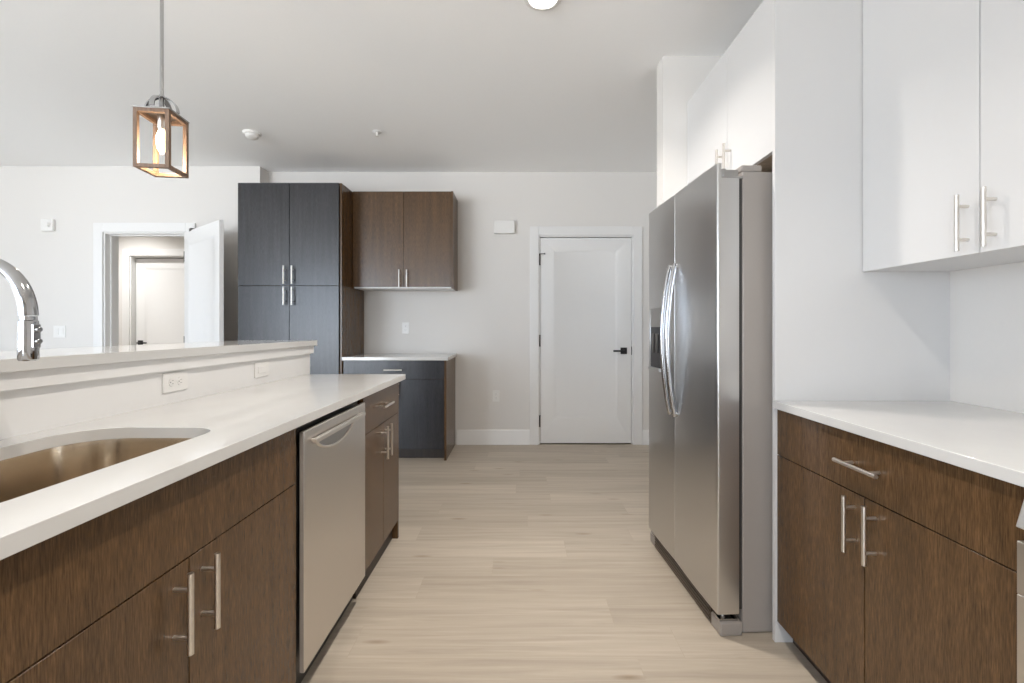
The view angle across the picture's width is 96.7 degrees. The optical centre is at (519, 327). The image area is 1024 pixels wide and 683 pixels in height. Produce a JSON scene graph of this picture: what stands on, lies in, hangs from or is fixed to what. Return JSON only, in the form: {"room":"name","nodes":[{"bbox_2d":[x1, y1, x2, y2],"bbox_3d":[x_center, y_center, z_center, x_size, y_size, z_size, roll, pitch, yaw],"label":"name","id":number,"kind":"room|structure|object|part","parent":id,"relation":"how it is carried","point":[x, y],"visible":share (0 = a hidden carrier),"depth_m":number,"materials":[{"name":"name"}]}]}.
{"room":"kitchen","nodes":[
{"label":"kitchen","id":0,"kind":"room"},
{"bbox_2d":[0,166,268,350],"bbox_3d":[-4.583,-0.203,4.645,4.034,2.785,0.310,0,0,0],"label":"wall","id":1,"kind":"structure","parent":0,"point":[57,265],"depth_m":4.49,"materials":[{"name":"paint"}]},
{"bbox_2d":[41,219,54,231],"bbox_3d":[-4.640,-1.010,4.459,0.120,0.120,0.063,0,0,0],"label":"fire alarm","id":2,"kind":"object","parent":1,"relation":"attached to","point":[47,225],"visible":1,"depth_m":4.46,"materials":[{"name":"white plastic"}]},
{"bbox_2d":[53,326,65,337],"bbox_3d":[-4.540,0.035,4.486,0.118,0.118,0.008,0,0,0],"label":"light switch","id":3,"kind":"object","parent":1,"relation":"attached to","point":[58,331],"visible":1,"depth_m":4.48,"materials":[{"name":"white plastic"}]},
{"bbox_2d":[93,223,195,346],"bbox_3d":[-3.695,0.077,4.555,1.000,2.225,0.170,0,0,0],"label":"trim","id":4,"kind":"structure","parent":1,"relation":"attached to","point":[106,236],"depth_m":4.47,"materials":[{"name":"white wood"}]},
{"bbox_2d":[184,220,223,342],"bbox_3d":[-2.938,0.112,4.212,0.876,2.133,0.147,0,0,37],"label":"door","id":5,"kind":"structure","parent":1,"relation":"in","point":[203,245],"depth_m":4.17,"materials":[{"name":"white wood"}]},
{"bbox_2d":[119,237,183,345],"bbox_3d":[-4.600,-0.203,6.060,4.000,2.785,0.120,0,0,0],"label":"wall","id":6,"kind":"structure","parent":0,"point":[124,242],"depth_m":6.00,"materials":[{"name":"paint"}]},
{"bbox_2d":[122,249,183,344],"bbox_3d":[-4.662,0.075,6.050,1.135,2.230,0.140,0,0,0],"label":"trim","id":7,"kind":"structure","parent":6,"relation":"attached to","point":[129,256],"depth_m":5.98,"materials":[{"name":"white wood"}]},
{"bbox_2d":[136,259,183,344],"bbox_3d":[-4.662,0.128,6.059,0.915,2.100,0.091,0,0,0],"label":"door","id":8,"kind":"structure","parent":6,"relation":"in","point":[159,282],"depth_m":6.08,"materials":[{"name":"white wood"}]},
{"bbox_3d":[-5.019,0.198,6.042,0.148,0.066,0.056,0,0,0],"label":"handle","id":9,"kind":"part","parent":8,"relation":"part of","materials":[{"name":"black metal"}]},
{"bbox_2d":[0,354,309,439],"bbox_3d":[-1.313,0.670,1.265,0.134,1.039,2.870,0,0,0],"label":"wall","id":10,"kind":"structure","parent":0,"point":[29,410],"depth_m":1.39,"materials":[{"name":"white paint"}]},
{"bbox_2d":[0,346,313,391],"bbox_3d":[-1.314,0.128,1.261,0.172,0.046,2.902,0,0,0],"label":"trim","id":11,"kind":"structure","parent":10,"relation":"on","point":[9,381],"depth_m":1.41,"materials":[{"name":"white wood"}]},
{"bbox_2d":[0,340,316,372],"bbox_3d":[-1.436,0.089,1.256,0.448,0.032,2.932,0,0,0],"label":"bar","id":12,"kind":"object","parent":11,"relation":"on","point":[79,356],"visible":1,"depth_m":1.49,"materials":[{"name":"white stone"}]},
{"bbox_2d":[162,370,186,392],"bbox_3d":[-1.242,0.193,1.640,0.009,0.070,0.115,0,0,0],"label":"outlet","id":13,"kind":"object","parent":10,"relation":"attached to","point":[172,381],"visible":1,"depth_m":1.63,"materials":[{"name":"white plastic"}]},
{"bbox_2d":[168,378,174,385],"bbox_3d":[-1.240,0.193,1.620,0.004,0.031,0.031,0,0,0],"label":"socket","id":14,"kind":"object","parent":13,"relation":"attached to","point":[171,381],"depth_m":1.62,"materials":[{"name":"white plastic"}]},
{"bbox_2d":[177,377,183,384],"bbox_3d":[-1.240,0.193,1.660,0.004,0.031,0.031,0,0,0],"label":"socket","id":15,"kind":"object","parent":13,"relation":"attached to","point":[180,380],"depth_m":1.66,"materials":[{"name":"white plastic"}]},
{"bbox_2d":[254,361,268,377],"bbox_3d":[-1.242,0.200,2.188,0.008,0.070,0.115,0,0,0],"label":"outlet","id":16,"kind":"object","parent":10,"relation":"attached to","point":[261,369],"visible":1,"depth_m":2.18,"materials":[{"name":"white plastic"}]},
{"bbox_2d":[139,258,183,258],"bbox_3d":[-4.662,-0.203,6.162,1.315,2.785,0.075,0,0,0],"label":"wall","id":17,"kind":"structure","parent":0,"point":[139,258],"depth_m":6.12,"materials":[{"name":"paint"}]},
{"bbox_2d":[0,0,762,171],"bbox_3d":[-2.486,-1.655,1.225,8.527,0.120,9.950,0,0,0],"label":"ceiling","id":18,"kind":"structure","parent":0,"point":[447,85],"depth_m":2.91,"materials":[{"name":"paint"}]},
{"bbox_2d":[132,0,188,177],"bbox_3d":[-1.395,-1.100,1.772,0.129,0.990,0.129,0,0,-7],"label":"pendant light","id":19,"kind":"object","parent":18,"relation":"hanging from","point":[162,117],"visible":1,"depth_m":1.76,"materials":[{"name":"brown wood"}]},
{"bbox_2d":[155,114,164,153],"bbox_3d":[-1.395,-0.752,1.772,0.039,0.152,0.039,0,0,0],"label":"bulb","id":20,"kind":"object","parent":19,"relation":"attached to","point":[160,136],"depth_m":1.76,"materials":[{"name":"beige glass"}]},
{"bbox_3d":[-1.395,-0.831,1.772,0.129,0.005,0.129,0,0,-7],"label":"plate","id":21,"kind":"part","parent":19,"relation":"part of","materials":[{"name":"brown wood"}]},
{"bbox_3d":[-1.395,-0.717,1.772,0.125,0.223,0.125,0,0,-7],"label":"frame","id":22,"kind":"part","parent":19,"relation":"part of","materials":[{"name":"brown wood"}]},
{"bbox_3d":[-1.395,-1.216,1.772,0.018,0.717,0.018,0,0,-7],"label":"stem","id":23,"kind":"part","parent":19,"relation":"part of","materials":[{"name":"silver metal"}]},
{"bbox_2d":[242,129,261,139],"bbox_3d":[-2.190,-1.571,3.720,0.136,0.048,0.136,0,0,0],"label":"smoke detector","id":24,"kind":"object","parent":18,"relation":"attached to","point":[250,134],"visible":1,"depth_m":3.69,"materials":[{"name":"white plastic"}]},
{"bbox_2d":[373,130,380,136],"bbox_3d":[-1.163,-1.577,3.700,0.068,0.037,0.068,0,0,0],"label":"sprinkler","id":25,"kind":"object","parent":18,"relation":"attached to","point":[376,132],"visible":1,"depth_m":3.69,"materials":[{"name":"white plastic"}]},
{"bbox_2d":[524,0,560,10],"bbox_3d":[0.110,-1.589,2.190,0.184,0.011,0.184,0,0,0],"label":"recessed light","id":26,"kind":"object","parent":18,"relation":"in","point":[538,5],"visible":1,"depth_m":2.23,"materials":[{"name":"white plastic"}]},
{"bbox_2d":[269,172,656,443],"bbox_3d":[-0.469,-0.203,4.725,4.193,2.785,0.150,0,0,0],"label":"wall","id":27,"kind":"structure","parent":0,"point":[486,322],"depth_m":4.65,"materials":[{"name":"paint"}]},
{"bbox_2d":[402,322,408,333],"bbox_3d":[-1.168,0.000,4.646,0.070,0.115,0.009,0,0,0],"label":"outlet","id":28,"kind":"object","parent":27,"relation":"attached to","point":[405,325],"visible":1,"depth_m":4.64,"materials":[{"name":"white plastic"}]},
{"bbox_2d":[353,191,457,290],"bbox_3d":[-1.113,-0.839,4.466,0.955,0.923,0.369,0,0,0],"label":"upper cabinet","id":29,"kind":"object","parent":27,"relation":"attached to","point":[406,240],"visible":1,"depth_m":4.32,"materials":[{"name":"brown wood"}]},
{"bbox_3d":[-1.347,-0.844,4.330,0.482,0.906,0.020,0,0,0],"label":"door","id":30,"kind":"part","parent":29,"relation":"part of","materials":[{"name":"brown wood"}]},
{"bbox_3d":[-1.141,-0.470,4.301,0.012,0.162,0.039,0,0,0],"label":"handle","id":31,"kind":"part","parent":29,"relation":"part of","materials":[{"name":"silver metal"}]},
{"bbox_3d":[-0.879,-0.844,4.330,0.448,0.906,0.020,0,0,0],"label":"door","id":32,"kind":"part","parent":29,"relation":"part of","materials":[{"name":"brown wood"}]},
{"bbox_2d":[493,390,498,401],"bbox_3d":[-0.245,0.695,4.646,0.070,0.115,0.009,0,0,0],"label":"outlet","id":33,"kind":"object","parent":27,"relation":"attached to","point":[495,392],"visible":1,"depth_m":4.64,"materials":[{"name":"white plastic"}]},
{"bbox_2d":[494,220,514,233],"bbox_3d":[-0.158,-1.025,4.627,0.208,0.130,0.046,0,0,0],"label":"door chime","id":34,"kind":"object","parent":27,"relation":"attached to","point":[500,226],"visible":1,"depth_m":4.61,"materials":[{"name":"white plastic"}]},
{"bbox_2d":[497,229,511,231],"bbox_3d":[-0.157,-0.989,4.605,0.151,0.026,0.002,0,0,0],"label":"grille","id":35,"kind":"object","parent":34,"relation":"attached to","point":[498,230],"depth_m":4.60,"materials":[{"name":"white plastic"}]},
{"bbox_2d":[457,430,648,444],"bbox_3d":[0.491,1.115,4.641,2.272,0.150,0.018,0,0,0],"label":"baseboard","id":36,"kind":"structure","parent":27,"relation":"attached to","point":[464,437],"depth_m":4.64,"materials":[{"name":"white wood"}]},
{"bbox_2d":[539,238,631,442],"bbox_3d":[0.668,0.128,4.646,0.950,2.100,0.091,0,0,0],"label":"door","id":37,"kind":"structure","parent":27,"relation":"in","point":[585,335],"depth_m":4.67,"materials":[{"name":"white wood"}]},
{"bbox_3d":[1.020,0.233,4.628,0.148,0.066,0.056,0,0,0],"label":"handle","id":38,"kind":"part","parent":37,"relation":"part of","materials":[{"name":"black metal"}]},
{"bbox_2d":[530,226,641,444],"bbox_3d":[0.673,0.077,4.715,1.146,2.225,0.170,0,0,0],"label":"trim","id":39,"kind":"structure","parent":27,"relation":"attached to","point":[536,232],"depth_m":4.63,"materials":[{"name":"white wood"}]},
{"bbox_2d":[301,443,826,682],"bbox_3d":[-2.486,1.240,1.225,8.527,0.100,9.950,0,0,0],"label":"floor","id":40,"kind":"structure","parent":0,"point":[540,563],"depth_m":2.04,"materials":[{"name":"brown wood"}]},
{"bbox_2d":[0,428,295,682],"bbox_3d":[-0.947,0.744,0.946,0.591,0.892,0.916,0,0,0],"label":"base cabinet","id":41,"kind":"object","parent":40,"relation":"on","point":[192,579],"visible":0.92,"depth_m":0.90,"materials":[{"name":"brown wood"}]},
{"bbox_3d":[-0.700,0.784,0.719,0.020,0.608,0.458,0,0,0],"label":"door","id":42,"kind":"part","parent":41,"relation":"part of","materials":[{"name":"brown wood"}]},
{"bbox_3d":[-0.670,0.570,0.907,0.039,0.162,0.012,0,0,0],"label":"handle","id":43,"kind":"part","parent":41,"relation":"part of","materials":[{"name":"silver metal"}]},
{"bbox_2d":[0,374,405,559],"bbox_3d":[-0.956,0.283,1.238,0.581,0.030,2.815,0,0,0],"label":"countertop","id":44,"kind":"structure","parent":41,"relation":"on","point":[221,426],"depth_m":1.16,"materials":[{"name":"white stone"}]},
{"bbox_2d":[0,259,42,360],"bbox_3d":[-1.092,0.060,0.880,0.244,0.416,0.125,0,0,0],"label":"faucet","id":45,"kind":"object","parent":44,"relation":"on","point":[29,330],"visible":1,"depth_m":0.91,"materials":[{"name":"silver metal"}]},
{"bbox_3d":[-1.090,0.004,0.920,0.222,0.303,0.030,0,0,0],"label":"spout","id":46,"kind":"part","parent":45,"relation":"part of","materials":[{"name":"silver metal"}]},
{"bbox_2d":[0,438,191,502],"bbox_3d":[-0.981,0.408,0.891,0.409,0.221,0.713,0,0,0],"label":"sink","id":47,"kind":"object","parent":44,"relation":"in","point":[25,474],"visible":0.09,"depth_m":1.16,"materials":[{"name":"silver metal"}]},
{"bbox_3d":[-0.670,0.570,0.988,0.039,0.162,0.012,0,0,0],"label":"handle","id":48,"kind":"part","parent":41,"relation":"part of","materials":[{"name":"silver metal"}]},
{"bbox_3d":[-0.700,0.784,1.177,0.020,0.608,0.451,0,0,0],"label":"door","id":49,"kind":"part","parent":41,"relation":"part of","materials":[{"name":"brown wood"}]},
{"bbox_2d":[238,183,363,373],"bbox_3d":[-2.051,-0.052,4.326,0.918,2.484,0.640,0,0,0],"label":"pantry cabinet","id":50,"kind":"object","parent":40,"relation":"on","point":[295,240],"visible":0.62,"depth_m":4.04,"materials":[{"name":"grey wood"}]},
{"bbox_3d":[-2.280,0.356,4.055,0.456,1.463,0.020,0,0,0],"label":"door","id":51,"kind":"part","parent":50,"relation":"part of","materials":[{"name":"grey wood"}]},
{"bbox_3d":[-2.280,-0.835,4.055,0.456,0.912,0.020,0,0,0],"label":"door","id":52,"kind":"part","parent":50,"relation":"part of","materials":[{"name":"grey wood"}]},
{"bbox_3d":[-1.831,0.356,4.055,0.438,1.463,0.020,0,0,0],"label":"door","id":53,"kind":"part","parent":50,"relation":"part of","materials":[{"name":"grey wood"}]},
{"bbox_3d":[-1.831,-0.835,4.055,0.438,0.912,0.020,0,0,0],"label":"door","id":54,"kind":"part","parent":50,"relation":"part of","materials":[{"name":"grey wood"}]},
{"bbox_2d":[295,401,365,682],"bbox_3d":[-0.934,0.750,1.702,0.564,0.880,0.588,0,0,0],"label":"dishwasher","id":55,"kind":"object","parent":40,"relation":"on","point":[330,448],"visible":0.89,"depth_m":1.60,"materials":[{"name":"grey metal"}]},
{"bbox_3d":[-0.664,0.363,1.694,0.024,0.016,0.463,0,0,0],"label":"handle","id":56,"kind":"part","parent":55,"relation":"part of","materials":[{"name":"silver metal"}]},
{"bbox_2d":[352,382,398,598],"bbox_3d":[-0.947,0.744,2.295,0.591,0.892,0.590,0,0,0],"label":"base cabinet","id":57,"kind":"object","parent":40,"relation":"on","point":[381,407],"visible":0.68,"depth_m":2.26,"materials":[{"name":"brown wood"}]},
{"bbox_3d":[-0.700,0.784,2.148,0.020,0.608,0.294,0,0,0],"label":"door","id":58,"kind":"part","parent":57,"relation":"part of","materials":[{"name":"brown wood"}]},
{"bbox_3d":[-0.700,0.389,2.285,0.020,0.174,0.567,0,0,0],"label":"drawer","id":59,"kind":"part","parent":57,"relation":"part of","materials":[{"name":"brown wood"}]},
{"bbox_3d":[-0.670,0.570,2.263,0.039,0.162,0.012,0,0,0],"label":"handle","id":60,"kind":"part","parent":57,"relation":"part of","materials":[{"name":"silver metal"}]},
{"bbox_3d":[-0.670,0.385,2.285,0.039,0.012,0.162,0,0,0],"label":"handle","id":61,"kind":"part","parent":57,"relation":"part of","materials":[{"name":"silver metal"}]},
{"bbox_3d":[-0.670,0.570,2.331,0.039,0.162,0.012,0,0,0],"label":"handle","id":62,"kind":"part","parent":57,"relation":"part of","materials":[{"name":"silver metal"}]},
{"bbox_3d":[-0.700,0.784,2.433,0.020,0.608,0.270,0,0,0],"label":"door","id":63,"kind":"part","parent":57,"relation":"part of","materials":[{"name":"brown wood"}]},
{"bbox_3d":[-0.966,0.744,2.580,0.552,0.892,0.020,0,0,0],"label":"panel","id":64,"kind":"part","parent":57,"relation":"part of","materials":[{"name":"brown wood"}]},
{"bbox_2d":[343,357,454,460],"bbox_3d":[-1.125,0.740,4.346,0.931,0.900,0.599,0,0,0],"label":"base cabinet","id":65,"kind":"object","parent":40,"relation":"on","point":[427,392],"visible":0.41,"depth_m":4.09,"materials":[{"name":"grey wood"}]},
{"bbox_3d":[-1.136,0.375,4.066,0.162,0.012,0.039,0,0,0],"label":"handle","id":66,"kind":"part","parent":65,"relation":"part of","materials":[{"name":"silver metal"}]},
{"bbox_3d":[-1.135,0.376,4.096,0.907,0.164,0.020,0,0,0],"label":"drawer","id":67,"kind":"part","parent":65,"relation":"part of","materials":[{"name":"grey wood"}]},
{"bbox_2d":[342,353,456,359],"bbox_3d":[-1.118,0.275,4.356,0.946,0.030,0.588,0,0,0],"label":"countertop","id":68,"kind":"structure","parent":65,"relation":"on","point":[366,356],"depth_m":4.15,"materials":[{"name":"white stone"}]},
{"bbox_3d":[-0.903,0.775,4.096,0.442,0.626,0.020,0,0,0],"label":"door","id":69,"kind":"part","parent":65,"relation":"part of","materials":[{"name":"grey wood"}]},
{"bbox_3d":[-0.670,0.740,4.364,0.020,0.900,0.564,0,0,0],"label":"panel","id":70,"kind":"part","parent":65,"relation":"part of","materials":[{"name":"brown wood"}]},
{"bbox_2d":[648,163,771,635],"bbox_3d":[1.109,0.277,2.169,0.860,1.826,0.794,0,0,-3],"label":"refrigerator","id":71,"kind":"object","parent":40,"relation":"on","point":[710,366],"visible":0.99,"depth_m":1.78,"materials":[{"name":"silver metal"}]},
{"bbox_3d":[0.720,-0.054,2.405,0.006,0.099,0.166,0,0,-3],"label":"control panel","id":72,"kind":"part","parent":71,"relation":"part of","materials":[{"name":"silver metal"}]},
{"bbox_3d":[0.769,0.235,2.360,0.090,1.743,0.367,0,0,-3],"label":"door","id":73,"kind":"part","parent":71,"relation":"part of","materials":[{"name":"silver metal"}]},
{"bbox_3d":[0.709,0.058,2.203,0.064,0.722,0.028,0,0,-3],"label":"handle","id":74,"kind":"part","parent":71,"relation":"part of","materials":[{"name":"silver metal"}]},
{"bbox_3d":[0.712,0.058,2.141,0.064,0.722,0.028,0,0,-3],"label":"handle","id":75,"kind":"part","parent":71,"relation":"part of","materials":[{"name":"silver metal"}]},
{"bbox_3d":[0.791,0.235,1.966,0.090,1.743,0.417,0,0,-3],"label":"door","id":76,"kind":"part","parent":71,"relation":"part of","materials":[{"name":"silver metal"}]},
{"bbox_2d":[772,0,949,641],"bbox_3d":[1.296,-0.065,1.731,0.662,2.510,0.018,0,0,0],"label":"wall","id":77,"kind":"structure","parent":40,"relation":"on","point":[841,331],"depth_m":1.72,"materials":[{"name":"white paint"}]},
{"bbox_2d":[777,409,1023,682],"bbox_3d":[1.278,0.747,1.292,0.690,0.887,0.857,0,0,0],"label":"base cabinet","id":78,"kind":"object","parent":40,"relation":"on","point":[895,564],"visible":0.96,"depth_m":1.20,"materials":[{"name":"brown wood"}]},
{"bbox_3d":[0.982,0.794,1.503,0.020,0.628,0.433,0,0,0],"label":"door","id":79,"kind":"part","parent":78,"relation":"part of","materials":[{"name":"brown wood"}]},
{"bbox_3d":[0.953,0.568,1.321,0.039,0.162,0.012,0,0,0],"label":"handle","id":80,"kind":"part","parent":78,"relation":"part of","materials":[{"name":"silver metal"}]},
{"bbox_3d":[0.953,0.393,1.281,0.039,0.012,0.162,0,0,0],"label":"handle","id":81,"kind":"part","parent":78,"relation":"part of","materials":[{"name":"silver metal"}]},
{"bbox_3d":[0.953,0.568,1.242,0.039,0.162,0.012,0,0,0],"label":"handle","id":82,"kind":"part","parent":78,"relation":"part of","materials":[{"name":"silver metal"}]},
{"bbox_2d":[773,401,1023,486],"bbox_3d":[1.292,0.289,1.292,0.670,0.028,0.860,0,0,0],"label":"countertop","id":83,"kind":"structure","parent":78,"relation":"on","point":[988,441],"depth_m":1.26,"materials":[{"name":"white stone"}]},
{"bbox_3d":[0.982,0.392,1.292,0.020,0.169,0.854,0,0,0],"label":"drawer","id":84,"kind":"part","parent":78,"relation":"part of","materials":[{"name":"brown wood"}]},
{"bbox_3d":[0.982,0.794,1.074,0.020,0.628,0.417,0,0,0],"label":"door","id":85,"kind":"part","parent":78,"relation":"part of","materials":[{"name":"brown wood"}]},
{"bbox_2d":[1016,501,1023,682],"bbox_3d":[1.250,0.730,0.483,0.735,0.920,0.754,0,0,0],"label":"range","id":86,"kind":"object","parent":40,"relation":"on","point":[1020,523],"visible":1,"depth_m":0.85,"materials":[{"name":"silver metal"}]},
{"bbox_3d":[0.973,0.340,0.483,0.074,0.100,0.754,0,0,0],"label":"control panel","id":87,"kind":"part","parent":86,"relation":"part of","materials":[{"name":"silver metal"}]},
{"bbox_3d":[0.972,0.665,0.483,0.072,0.530,0.749,0,0,0],"label":"oven door","id":88,"kind":"part","parent":86,"relation":"part of","materials":[{"name":"silver metal"}]},
{"bbox_2d":[657,56,721,206],"bbox_3d":[1.232,-0.203,2.727,0.789,2.785,0.120,0,0,0],"label":"wall","id":89,"kind":"structure","parent":0,"point":[679,78],"depth_m":2.67,"materials":[{"name":"paint"}]},
{"bbox_2d":[950,262,1023,412],"bbox_3d":[1.702,-0.203,0.525,0.150,2.785,8.250,0,0,0],"label":"wall","id":90,"kind":"structure","parent":0,"point":[987,303],"depth_m":1.58,"materials":[{"name":"paint"}]},
{"bbox_2d":[687,0,771,184],"bbox_3d":[1.282,-1.003,2.204,0.683,0.634,0.925,0,0,0],"label":"upper cabinet","id":91,"kind":"object","parent":90,"relation":"attached to","point":[729,115],"visible":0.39,"depth_m":2.05,"materials":[{"name":"white wood"}]},
{"bbox_3d":[0.989,-1.002,2.409,0.020,0.633,0.511,0,0,0],"label":"door","id":92,"kind":"part","parent":91,"relation":"part of","materials":[{"name":"white wood"}]},
{"bbox_3d":[0.960,-0.776,2.190,0.039,0.162,0.012,0,0,0],"label":"handle","id":93,"kind":"part","parent":91,"relation":"part of","materials":[{"name":"silver metal"}]},
{"bbox_3d":[0.960,-0.776,2.114,0.039,0.162,0.012,0,0,0],"label":"handle","id":94,"kind":"part","parent":91,"relation":"part of","materials":[{"name":"silver metal"}]},
{"bbox_3d":[0.989,-1.002,1.946,0.020,0.633,0.408,0,0,0],"label":"door","id":95,"kind":"part","parent":91,"relation":"part of","materials":[{"name":"white wood"}]},
{"bbox_2d":[863,0,1023,271],"bbox_3d":[1.441,-0.761,1.286,0.372,1.098,0.869,0,0,0],"label":"upper cabinet","id":96,"kind":"object","parent":90,"relation":"attached to","point":[943,80],"visible":1,"depth_m":1.40,"materials":[{"name":"white wood"}]},
{"bbox_3d":[1.274,-0.303,1.314,0.039,0.162,0.012,0,0,0],"label":"handle","id":97,"kind":"part","parent":96,"relation":"part of","materials":[{"name":"silver metal"}]},
{"bbox_3d":[1.274,-0.303,1.238,0.039,0.162,0.012,0,0,0],"label":"handle","id":98,"kind":"part","parent":96,"relation":"part of","materials":[{"name":"silver metal"}]},
{"bbox_3d":[1.304,-0.760,1.067,0.020,1.096,0.426,0,0,0],"label":"door","id":99,"kind":"part","parent":96,"relation":"part of","materials":[{"name":"white wood"}]}
]}

